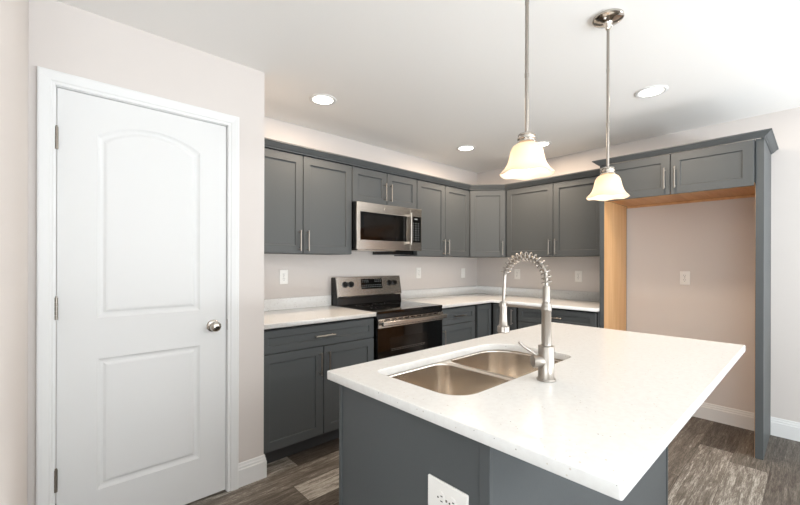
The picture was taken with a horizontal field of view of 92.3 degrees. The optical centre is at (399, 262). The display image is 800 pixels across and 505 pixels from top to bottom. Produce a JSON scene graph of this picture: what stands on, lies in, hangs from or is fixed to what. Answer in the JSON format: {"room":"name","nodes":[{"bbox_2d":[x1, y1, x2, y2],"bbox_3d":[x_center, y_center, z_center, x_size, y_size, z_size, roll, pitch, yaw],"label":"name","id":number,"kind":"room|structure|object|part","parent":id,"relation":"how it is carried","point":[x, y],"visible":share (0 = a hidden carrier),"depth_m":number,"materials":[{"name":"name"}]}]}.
{"room":"kitchen","nodes":[
{"label":"kitchen","id":0,"kind":"room"},
{"bbox_2d":[0,0,28,504],"bbox_3d":[-1.131,0.072,1.054,0.126,2.440,1.642,0,0,-43],"label":"wall","id":1,"kind":"structure","parent":0,"point":[14,14],"depth_m":0.90,"materials":[{"name":"grey paint"}]},
{"bbox_2d":[55,94,56,503],"bbox_3d":[-1.636,0.071,2.283,1.050,2.440,0.050,0,0,-43],"label":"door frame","id":2,"kind":"structure","parent":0,"point":[56,94],"depth_m":2.06,"materials":[{"name":"grey paint"}]},
{"bbox_2d":[27,0,264,504],"bbox_3d":[-1.427,0.071,2.223,1.024,2.440,0.678,0,0,-43],"label":"wall","id":3,"kind":"structure","parent":0,"point":[64,38],"depth_m":2.01,"materials":[{"name":"grey paint"}]},
{"bbox_2d":[36,66,238,504],"bbox_3d":[-1.270,0.228,1.958,0.846,2.128,0.120,0,0,-43],"label":"trim","id":4,"kind":"structure","parent":3,"relation":"attached to","point":[48,80],"depth_m":1.68,"materials":[{"name":"white paint"}]},
{"bbox_2d":[54,88,225,504],"bbox_3d":[-1.237,0.255,1.922,0.738,2.050,0.100,0,0,-43],"label":"door","id":5,"kind":"structure","parent":3,"relation":"in","point":[140,300],"depth_m":1.90,"materials":[{"name":"white paint"}]},
{"bbox_3d":[-1.013,0.347,2.104,0.066,0.066,0.064,0,0,-43],"label":"knob","id":6,"kind":"part","parent":5,"relation":"part of","materials":[{"name":"silver metal"}]},
{"bbox_2d":[239,454,266,487],"bbox_3d":[-0.907,1.225,2.309,0.166,0.136,0.124,0,0,-43],"label":"baseboard","id":7,"kind":"structure","parent":3,"relation":"attached to","point":[252,470],"depth_m":2.26,"materials":[{"name":"white paint"}]},
{"bbox_2d":[264,117,476,298],"bbox_3d":[-0.182,0.074,3.900,3.280,2.440,0.100,0,0,-43],"label":"wall","id":8,"kind":"structure","parent":0,"point":[308,275],"depth_m":3.62,"materials":[{"name":"grey paint"}]},
{"bbox_2d":[279,270,287,283],"bbox_3d":[-0.944,0.115,3.123,0.072,0.116,0.007,0,0,-43],"label":"electrical outlet","id":9,"kind":"object","parent":8,"relation":"attached to","point":[283,274],"visible":1,"depth_m":3.12,"materials":[{"name":"white plastic"}]},
{"bbox_2d":[264,295,330,310],"bbox_3d":[-0.943,0.332,3.115,0.892,0.092,0.020,0,0,-43],"label":"backsplash","id":10,"kind":"structure","parent":8,"relation":"attached to","point":[310,301],"depth_m":3.18,"materials":[{"name":"white stone"}]},
{"bbox_2d":[264,148,351,254],"bbox_3d":[-0.824,-0.439,2.988,0.893,0.737,0.366,0,0,-43],"label":"upper cabinet","id":11,"kind":"object","parent":8,"relation":"attached to","point":[308,200],"visible":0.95,"depth_m":2.89,"materials":[{"name":"grey paint"}]},
{"bbox_3d":[-0.896,-0.437,2.736,0.442,0.729,0.019,0,0,-43],"label":"door","id":12,"kind":"part","parent":11,"relation":"part of","materials":[{"name":"grey paint"}]},
{"bbox_3d":[-0.738,-0.165,2.844,0.011,0.155,0.037,0,0,-43],"label":"pull handle","id":13,"kind":"part","parent":11,"relation":"part of","materials":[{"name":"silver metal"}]},
{"bbox_3d":[-0.689,-0.165,2.889,0.011,0.155,0.037,0,0,-43],"label":"pull handle","id":14,"kind":"part","parent":11,"relation":"part of","materials":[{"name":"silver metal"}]},
{"bbox_3d":[-0.568,-0.436,3.039,0.442,0.729,0.019,0,0,-43],"label":"door","id":15,"kind":"part","parent":11,"relation":"part of","materials":[{"name":"grey paint"}]},
{"bbox_2d":[264,137,599,190],"bbox_3d":[0.402,-0.831,3.050,2.775,0.052,1.337,0,0,-43],"label":"crown molding","id":16,"kind":"structure","parent":11,"relation":"attached to","point":[269,143],"depth_m":3.52,"materials":[{"name":"grey paint"}]},
{"bbox_2d":[352,166,416,208],"bbox_3d":[-0.214,-0.657,3.549,0.760,0.297,0.366,0,0,-43],"label":"upper cabinet","id":17,"kind":"object","parent":8,"relation":"attached to","point":[369,186],"visible":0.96,"depth_m":3.41,"materials":[{"name":"grey paint"}]},
{"bbox_3d":[-0.262,-0.655,3.320,0.375,0.289,0.019,0,0,-43],"label":"door","id":18,"kind":"part","parent":17,"relation":"part of","materials":[{"name":"grey paint"}]},
{"bbox_2d":[352,201,421,254],"bbox_3d":[-0.191,-0.291,3.520,0.757,0.428,0.441,0,0,-43],"label":"microwave","id":19,"kind":"object","parent":17,"relation":"attached to","point":[379,229],"visible":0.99,"depth_m":3.36,"materials":[{"name":"silver metal"}]},
{"bbox_3d":[-0.139,-0.308,3.349,0.528,0.233,0.018,0,0,-43],"label":"door glass","id":20,"kind":"part","parent":19,"relation":"part of","materials":[{"name":"black glass"}]},
{"bbox_3d":[0.095,-0.309,3.516,0.022,0.292,0.048,0,0,-43],"label":"handle","id":21,"kind":"part","parent":19,"relation":"part of","materials":[{"name":"silver metal"}]},
{"bbox_3d":[0.143,-0.308,3.608,0.148,0.390,0.022,0,0,-43],"label":"control frame","id":22,"kind":"part","parent":19,"relation":"part of","materials":[{"name":"silver metal"}]},
{"bbox_3d":[0.151,-0.310,3.599,0.123,0.239,0.002,0,0,-43],"label":"control panel","id":23,"kind":"part","parent":19,"relation":"part of","materials":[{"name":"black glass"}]},
{"bbox_3d":[0.018,-0.654,3.578,0.375,0.289,0.019,0,0,-43],"label":"door","id":24,"kind":"part","parent":17,"relation":"part of","materials":[{"name":"grey paint"}]},
{"bbox_2d":[416,268,420,277],"bbox_3d":[0.204,0.111,4.181,0.072,0.116,0.007,0,0,-43],"label":"electrical outlet","id":25,"kind":"object","parent":8,"relation":"attached to","point":[418,270],"visible":1,"depth_m":4.18,"materials":[{"name":"white plastic"}]},
{"bbox_2d":[394,180,468,256],"bbox_3d":[0.366,-0.436,4.085,0.818,0.737,0.366,0,0,-43],"label":"upper cabinet","id":26,"kind":"object","parent":8,"relation":"attached to","point":[445,209],"visible":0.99,"depth_m":3.96,"materials":[{"name":"grey paint"}]},
{"bbox_3d":[0.310,-0.434,3.848,0.408,0.729,0.019,0,0,-43],"label":"door","id":27,"kind":"part","parent":26,"relation":"part of","materials":[{"name":"grey paint"}]},
{"bbox_3d":[0.611,-0.433,4.125,0.400,0.729,0.019,0,0,-43],"label":"door","id":28,"kind":"part","parent":26,"relation":"part of","materials":[{"name":"grey paint"}]},
{"bbox_2d":[461,268,464,277],"bbox_3d":[0.776,0.125,4.708,0.072,0.116,0.008,0,0,-43],"label":"wall switch","id":29,"kind":"object","parent":8,"relation":"attached to","point":[462,269],"visible":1,"depth_m":4.70,"materials":[{"name":"white plastic"}]},
{"bbox_2d":[55,416,799,504],"bbox_3d":[0.377,1.321,-0.302,8.150,0.050,7.040,0,0,-43],"label":"floor","id":30,"kind":"structure","parent":0,"point":[710,462],"depth_m":2.35,"materials":[{"name":"brown wood"}]},
{"bbox_2d":[264,317,373,463],"bbox_3d":[-0.727,0.851,2.879,0.893,0.882,0.661,0,0,-43],"label":"base cabinet","id":31,"kind":"object","parent":30,"relation":"on","point":[301,405],"visible":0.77,"depth_m":2.58,"materials":[{"name":"grey paint"}]},
{"bbox_3d":[-0.699,0.880,2.519,0.442,0.608,0.019,0,0,-43],"label":"door","id":32,"kind":"part","parent":31,"relation":"part of","materials":[{"name":"grey paint"}]},
{"bbox_3d":[-0.542,0.799,2.678,0.885,0.770,0.001,0,0,-43],"label":"frame","id":33,"kind":"part","parent":31,"relation":"part of","materials":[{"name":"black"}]},
{"bbox_3d":[-0.534,0.500,2.671,0.888,0.144,0.019,0,0,-43],"label":"drawer","id":34,"kind":"part","parent":31,"relation":"part of","materials":[{"name":"grey paint"}]},
{"bbox_2d":[264,295,375,329],"bbox_3d":[-0.730,0.348,2.884,0.892,0.122,0.649,0,0,-43],"label":"countertop","id":35,"kind":"structure","parent":31,"relation":"on","point":[295,311],"depth_m":2.94,"materials":[{"name":"white stone"}]},
{"bbox_3d":[-0.539,0.692,2.628,0.011,0.155,0.037,0,0,-43],"label":"pull handle","id":36,"kind":"part","parent":31,"relation":"part of","materials":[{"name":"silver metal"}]},
{"bbox_3d":[-0.515,0.500,2.650,0.155,0.011,0.037,0,0,-43],"label":"pull handle","id":37,"kind":"part","parent":31,"relation":"part of","materials":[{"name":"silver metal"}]},
{"bbox_3d":[-0.492,0.692,2.671,0.011,0.155,0.037,0,0,-43],"label":"pull handle","id":38,"kind":"part","parent":31,"relation":"part of","materials":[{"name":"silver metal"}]},
{"bbox_3d":[-0.371,0.881,2.822,0.442,0.608,0.019,0,0,-43],"label":"door","id":39,"kind":"part","parent":31,"relation":"part of","materials":[{"name":"grey paint"}]},
{"bbox_2d":[331,275,446,359],"bbox_3d":[-0.095,0.711,3.421,0.760,1.166,0.712,0,0,-43],"label":"electric range","id":40,"kind":"object","parent":30,"relation":"on","point":[401,327],"visible":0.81,"depth_m":3.35,"materials":[{"name":"black metal"}]},
{"bbox_3d":[-0.297,0.218,3.642,0.752,0.182,0.110,0,0,-43],"label":"control panel","id":41,"kind":"part","parent":40,"relation":"part of","materials":[{"name":"silver metal"}]},
{"bbox_2d":[331,300,441,314],"bbox_3d":[-0.115,0.388,3.444,0.760,0.021,0.646,0,0,-43],"label":"cooktop","id":42,"kind":"object","parent":40,"relation":"in","point":[381,307],"depth_m":3.34,"materials":[{"name":"black glass"}]},
{"bbox_3d":[0.095,0.416,3.216,0.758,0.034,0.020,0,0,-43],"label":"trim","id":43,"kind":"part","parent":40,"relation":"part of","materials":[{"name":"silver metal"}]},
{"bbox_3d":[0.096,0.753,3.214,0.754,0.635,0.025,0,0,-43],"label":"oven door","id":44,"kind":"part","parent":40,"relation":"part of","materials":[{"name":"black glass"}]},
{"bbox_3d":[0.109,0.472,3.201,0.752,0.071,0.010,0,0,-43],"label":"door rail","id":45,"kind":"part","parent":40,"relation":"part of","materials":[{"name":"silver metal"}]},
{"bbox_3d":[0.130,0.469,3.178,0.736,0.034,0.052,0,0,-43],"label":"handle","id":46,"kind":"part","parent":40,"relation":"part of","materials":[{"name":"silver metal"}]},
{"bbox_2d":[442,305,474,345],"bbox_3d":[0.362,0.854,3.884,0.528,0.882,0.661,0,0,-43],"label":"base cabinet","id":47,"kind":"object","parent":30,"relation":"on","point":[459,324],"visible":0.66,"depth_m":3.67,"materials":[{"name":"grey paint"}]},
{"bbox_3d":[0.548,0.802,3.683,0.520,0.770,0.001,0,0,-43],"label":"frame","id":48,"kind":"part","parent":47,"relation":"part of","materials":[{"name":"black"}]},
{"bbox_3d":[0.554,0.502,3.673,0.517,0.144,0.019,0,0,-43],"label":"drawer","id":49,"kind":"part","parent":47,"relation":"part of","materials":[{"name":"grey paint"}]},
{"bbox_3d":[0.553,0.883,3.673,0.517,0.608,0.019,0,0,-43],"label":"door","id":50,"kind":"part","parent":47,"relation":"part of","materials":[{"name":"grey paint"}]},
{"bbox_2d":[474,303,517,337],"bbox_3d":[0.973,0.855,4.265,0.882,0.882,0.929,0,0,-43],"label":"base cabinet","id":51,"kind":"object","parent":30,"relation":"on","point":[487,315],"visible":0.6,"depth_m":3.94,"materials":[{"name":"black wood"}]},
{"bbox_3d":[0.863,0.810,3.959,0.238,0.757,0.019,0,0,-43],"label":"door","id":52,"kind":"part","parent":51,"relation":"part of","materials":[{"name":"grey paint"}]},
{"bbox_2d":[401,286,599,311],"bbox_3d":[1.034,0.352,3.809,1.412,0.122,1.680,0,0,-43],"label":"countertop","id":53,"kind":"structure","parent":51,"relation":"on","point":[448,297],"depth_m":4.06,"materials":[{"name":"white stone"}]},
{"bbox_3d":[1.069,0.810,3.931,0.019,0.757,0.262,0,0,-43],"label":"door","id":54,"kind":"part","parent":51,"relation":"part of","materials":[{"name":"grey paint"}]},
{"bbox_3d":[1.115,0.542,3.839,0.037,0.155,0.011,0,0,-43],"label":"pull handle","id":55,"kind":"part","parent":51,"relation":"part of","materials":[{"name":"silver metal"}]},
{"bbox_2d":[339,384,667,504],"bbox_3d":[0.557,0.854,1.676,1.578,0.882,0.681,0,0,-43],"label":"base cabinet","id":56,"kind":"object","parent":30,"relation":"on","point":[388,453],"visible":0.2,"depth_m":1.13,"materials":[{"name":"grey paint"}]},
{"bbox_3d":[-0.203,0.852,1.350,0.018,0.882,0.014,0,0,-43],"label":"corner post","id":57,"kind":"part","parent":56,"relation":"part of","materials":[{"name":"grey paint"}]},
{"bbox_3d":[0.000,0.853,1.134,0.012,0.882,0.578,0,0,-43],"label":"panel","id":58,"kind":"part","parent":56,"relation":"part of","materials":[{"name":"grey paint"}]},
{"bbox_2d":[428,474,468,504],"bbox_3d":[0.120,0.612,0.988,0.007,0.086,0.134,0,0,-43],"label":"electrical outlet","id":59,"kind":"object","parent":56,"relation":"attached to","point":[440,492],"visible":1,"depth_m":0.99,"materials":[{"name":"white plastic"}]},
{"bbox_2d":[436,491,444,504],"bbox_3d":[0.105,0.612,1.001,0.002,0.035,0.027,0,0,-43],"label":"receptacle","id":60,"kind":"object","parent":59,"relation":"attached to","point":[440,495],"depth_m":1.00,"materials":[{"name":"white plastic"}]},
{"bbox_2d":[448,497,455,504],"bbox_3d":[0.132,0.612,0.972,0.002,0.035,0.027,0,0,-43],"label":"receptacle","id":61,"kind":"object","parent":59,"relation":"attached to","point":[451,500],"depth_m":0.97,"materials":[{"name":"white plastic"}]},
{"bbox_3d":[0.202,0.853,0.906,0.012,0.882,0.030,0,0,-43],"label":"corner post","id":62,"kind":"part","parent":56,"relation":"part of","materials":[{"name":"grey paint"}]},
{"bbox_2d":[327,322,744,500],"bbox_3d":[0.679,0.397,1.577,1.681,0.030,0.945,0,0,-43],"label":"countertop","id":63,"kind":"structure","parent":56,"relation":"on","point":[617,399],"depth_m":1.09,"materials":[{"name":"white stone"}]},
{"bbox_2d":[388,350,562,395],"bbox_3d":[0.316,0.511,1.470,0.808,0.199,0.429,0,0,-43],"label":"sink","id":64,"kind":"object","parent":63,"relation":"in","point":[477,372],"visible":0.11,"depth_m":1.58,"materials":[{"name":"silver metal"}]},
{"bbox_3d":[0.172,0.512,1.337,0.384,0.197,0.399,0,0,-43],"label":"bowl","id":65,"kind":"part","parent":64,"relation":"part of","materials":[{"name":"silver metal"}]},
{"bbox_3d":[0.462,0.513,1.604,0.382,0.197,0.399,0,0,-43],"label":"bowl","id":66,"kind":"part","parent":64,"relation":"part of","materials":[{"name":"silver metal"}]},
{"bbox_2d":[497,252,555,382],"bbox_3d":[0.409,0.172,1.294,0.107,0.420,0.212,0,0,-43],"label":"spring faucet","id":67,"kind":"object","parent":63,"relation":"on","point":[544,360],"visible":1,"depth_m":1.25,"materials":[{"name":"silver metal"}]},
{"bbox_3d":[0.412,0.149,1.324,0.031,0.012,0.160,0,0,-43],"label":"support arm","id":68,"kind":"part","parent":67,"relation":"part of","materials":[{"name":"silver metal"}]},
{"bbox_3d":[0.416,0.280,1.247,0.067,0.051,0.009,0,0,-6],"label":"lever","id":69,"kind":"part","parent":67,"relation":"part of","materials":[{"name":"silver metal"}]},
{"bbox_3d":[0.779,0.855,1.435,1.554,0.882,0.014,0,0,-43],"label":"panel","id":70,"kind":"part","parent":56,"relation":"part of","materials":[{"name":"grey paint"}]},
{"bbox_3d":[1.353,0.856,1.968,0.012,0.882,0.030,0,0,-43],"label":"corner post","id":71,"kind":"part","parent":56,"relation":"part of","materials":[{"name":"grey paint"}]},
{"bbox_2d":[518,307,599,328],"bbox_3d":[1.630,0.857,3.728,0.644,0.882,0.748,0,0,-43],"label":"base cabinet","id":72,"kind":"object","parent":30,"relation":"on","point":[527,317],"visible":0.25,"depth_m":3.49,"materials":[{"name":"grey paint"}]},
{"bbox_3d":[1.299,0.885,3.681,0.019,0.608,0.362,0,0,-43],"label":"door","id":73,"kind":"part","parent":72,"relation":"part of","materials":[{"name":"grey paint"}]},
{"bbox_2d":[600,138,770,459],"bbox_3d":[2.238,0.238,3.080,0.630,2.123,1.020,0,0,-43],"label":"enclosure","id":74,"kind":"object","parent":30,"relation":"on","point":[742,169],"visible":0.87,"depth_m":2.84,"materials":[{"name":"grey paint"}]},
{"bbox_3d":[1.925,0.237,3.461,0.574,2.123,0.035,0,0,-43],"label":"panel","id":75,"kind":"part","parent":74,"relation":"part of","materials":[{"name":"brown wood"}]},
{"bbox_3d":[1.882,-0.667,3.073,0.019,0.302,0.463,0,0,-43],"label":"door","id":76,"kind":"part","parent":74,"relation":"part of","materials":[{"name":"grey paint"}]},
{"bbox_3d":[1.998,-0.637,2.906,0.037,0.160,0.011,0,0,-43],"label":"pull handle","id":77,"kind":"part","parent":74,"relation":"part of","materials":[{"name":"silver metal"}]},
{"bbox_3d":[2.048,-0.681,2.908,0.001,0.278,0.928,0,0,-43],"label":"frame","id":78,"kind":"part","parent":74,"relation":"part of","materials":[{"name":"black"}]},
{"bbox_3d":[2.042,-0.637,2.857,0.037,0.160,0.011,0,0,-43],"label":"pull handle","id":79,"kind":"part","parent":74,"relation":"part of","materials":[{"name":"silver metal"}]},
{"bbox_3d":[2.259,-0.533,3.102,0.569,0.008,0.934,0,0,-43],"label":"panel","id":80,"kind":"part","parent":74,"relation":"part of","materials":[{"name":"brown wood"}]},
{"bbox_3d":[2.199,-0.666,2.729,0.019,0.302,0.463,0,0,-43],"label":"door","id":81,"kind":"part","parent":74,"relation":"part of","materials":[{"name":"grey paint"}]},
{"bbox_3d":[2.590,0.239,2.740,0.574,2.123,0.042,0,0,-43],"label":"panel","id":82,"kind":"part","parent":74,"relation":"part of","materials":[{"name":"grey paint"}]},
{"bbox_2d":[56,0,799,172],"bbox_3d":[0.383,-1.169,-0.302,8.150,0.050,7.040,0,0,-43],"label":"ceiling","id":83,"kind":"structure","parent":0,"point":[424,79],"depth_m":2.18,"materials":[{"name":"white paint"}]},
{"bbox_2d":[309,94,336,105],"bbox_3d":[-0.541,-1.142,2.699,0.188,0.007,0.188,0,0,-43],"label":"recessed light","id":84,"kind":"object","parent":83,"relation":"in","point":[319,99],"visible":1,"depth_m":2.69,"materials":[{"name":"white paint"}]},
{"bbox_2d":[456,145,475,150],"bbox_3d":[0.657,-1.139,3.830,0.188,0.007,0.188,0,0,-43],"label":"recessed light","id":85,"kind":"object","parent":83,"relation":"in","point":[464,147],"visible":1,"depth_m":3.82,"materials":[{"name":"white paint"}]},
{"bbox_2d":[500,0,554,179],"bbox_3d":[0.436,-0.723,1.321,0.181,0.842,0.177,0,0,-43],"label":"pendant light","id":86,"kind":"object","parent":83,"relation":"hanging from","point":[527,161],"visible":1,"depth_m":1.31,"materials":[{"name":"white glass"}]},
{"bbox_3d":[0.436,-0.766,1.321,0.014,0.638,0.014,0,0,-43],"label":"rod","id":87,"kind":"part","parent":86,"relation":"part of","materials":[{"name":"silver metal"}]},
{"bbox_3d":[0.435,-0.355,1.321,0.181,0.107,0.177,0,0,-43],"label":"lamp shade","id":88,"kind":"part","parent":86,"relation":"part of","materials":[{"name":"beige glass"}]},
{"bbox_2d":[537,141,550,146],"bbox_3d":[1.355,-1.137,3.695,0.188,0.007,0.188,0,0,-43],"label":"recessed light","id":89,"kind":"object","parent":83,"relation":"in","point":[543,143],"visible":0.61,"depth_m":3.67,"materials":[{"name":"white paint"}]},
{"bbox_2d":[586,8,629,200],"bbox_3d":[0.966,-0.721,1.787,0.181,0.842,0.177,0,0,-43],"label":"pendant light","id":90,"kind":"object","parent":83,"relation":"hanging from","point":[607,186],"visible":1,"depth_m":1.77,"materials":[{"name":"white glass"}]},
{"bbox_3d":[0.965,-0.354,1.787,0.181,0.107,0.177,0,0,-43],"label":"lamp shade","id":91,"kind":"part","parent":90,"relation":"part of","materials":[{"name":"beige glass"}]},
{"bbox_3d":[0.966,-0.765,1.787,0.014,0.638,0.014,0,0,-43],"label":"rod","id":92,"kind":"part","parent":90,"relation":"part of","materials":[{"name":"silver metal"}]},
{"bbox_2d":[635,85,667,97],"bbox_3d":[1.672,-1.137,2.561,0.188,0.007,0.188,0,0,-43],"label":"recessed light","id":93,"kind":"object","parent":83,"relation":"in","point":[651,91],"visible":1,"depth_m":2.55,"materials":[{"name":"white paint"}]},
{"bbox_2d":[477,107,799,422],"bbox_3d":[3.373,0.083,2.390,0.100,2.440,6.940,0,0,-43],"label":"wall","id":94,"kind":"structure","parent":0,"point":[714,241],"depth_m":3.17,"materials":[{"name":"grey paint"}]},
{"bbox_2d":[468,190,506,257],"bbox_3d":[0.977,-0.434,4.475,0.597,0.737,0.621,0,0,-43],"label":"upper cabinet","id":95,"kind":"object","parent":94,"relation":"attached to","point":[487,208],"visible":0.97,"depth_m":4.24,"materials":[{"name":"grey paint"}]},
{"bbox_2d":[401,286,599,301],"bbox_3d":[1.034,0.337,3.809,1.412,0.092,1.680,0,0,-43],"label":"backsplash","id":96,"kind":"structure","parent":94,"relation":"attached to","point":[419,293],"depth_m":4.30,"materials":[{"name":"white stone"}]},
{"bbox_2d":[514,269,519,278],"bbox_3d":[1.367,0.133,4.485,0.007,0.116,0.072,0,0,-43],"label":"electrical outlet","id":97,"kind":"object","parent":94,"relation":"attached to","point":[517,271],"visible":1,"depth_m":4.48,"materials":[{"name":"white plastic"}]},
{"bbox_2d":[507,176,599,256],"bbox_3d":[1.630,-0.432,3.936,0.366,0.737,1.050,0,0,-43],"label":"upper cabinet","id":98,"kind":"object","parent":94,"relation":"attached to","point":[557,219],"visible":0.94,"depth_m":3.83,"materials":[{"name":"grey paint"}]},
{"bbox_3d":[1.353,-0.431,4.035,0.019,0.729,0.523,0,0,-43],"label":"door","id":99,"kind":"part","parent":98,"relation":"part of","materials":[{"name":"grey paint"}]},
{"bbox_3d":[1.692,-0.430,3.668,0.019,0.729,0.467,0,0,-43],"label":"door","id":100,"kind":"part","parent":98,"relation":"part of","materials":[{"name":"grey paint"}]},
{"bbox_2d":[575,271,581,281],"bbox_3d":[1.842,0.140,3.970,0.007,0.116,0.072,0,0,-43],"label":"electrical outlet","id":101,"kind":"object","parent":94,"relation":"attached to","point":[578,274],"visible":1,"depth_m":3.97,"materials":[{"name":"white plastic"}]},
{"bbox_2d":[680,271,689,284],"bbox_3d":[2.451,0.131,3.309,0.007,0.116,0.072,0,0,-43],"label":"electrical outlet","id":102,"kind":"object","parent":94,"relation":"attached to","point":[684,275],"visible":1,"depth_m":3.31,"materials":[{"name":"white plastic"}]},
{"bbox_2d":[592,128,778,165],"bbox_3d":[2.238,-0.843,3.078,0.634,0.038,1.102,0,0,-43],"label":"crown molding","id":103,"kind":"structure","parent":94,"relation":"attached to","point":[767,134],"depth_m":2.77,"materials":[{"name":"grey paint"}]},
{"bbox_2d":[693,402,753,430],"bbox_3d":[2.461,1.233,3.291,0.014,0.136,0.939,0,0,-43],"label":"baseboard","id":104,"kind":"structure","parent":94,"relation":"attached to","point":[712,412],"depth_m":3.10,"materials":[{"name":"white paint"}]},
{"bbox_2d":[770,417,799,441],"bbox_3d":[3.228,1.235,2.460,0.014,0.136,1.236,0,0,-43],"label":"baseboard","id":105,"kind":"structure","parent":94,"relation":"attached to","point":[779,427],"depth_m":2.85,"materials":[{"name":"white paint"}]}
]}

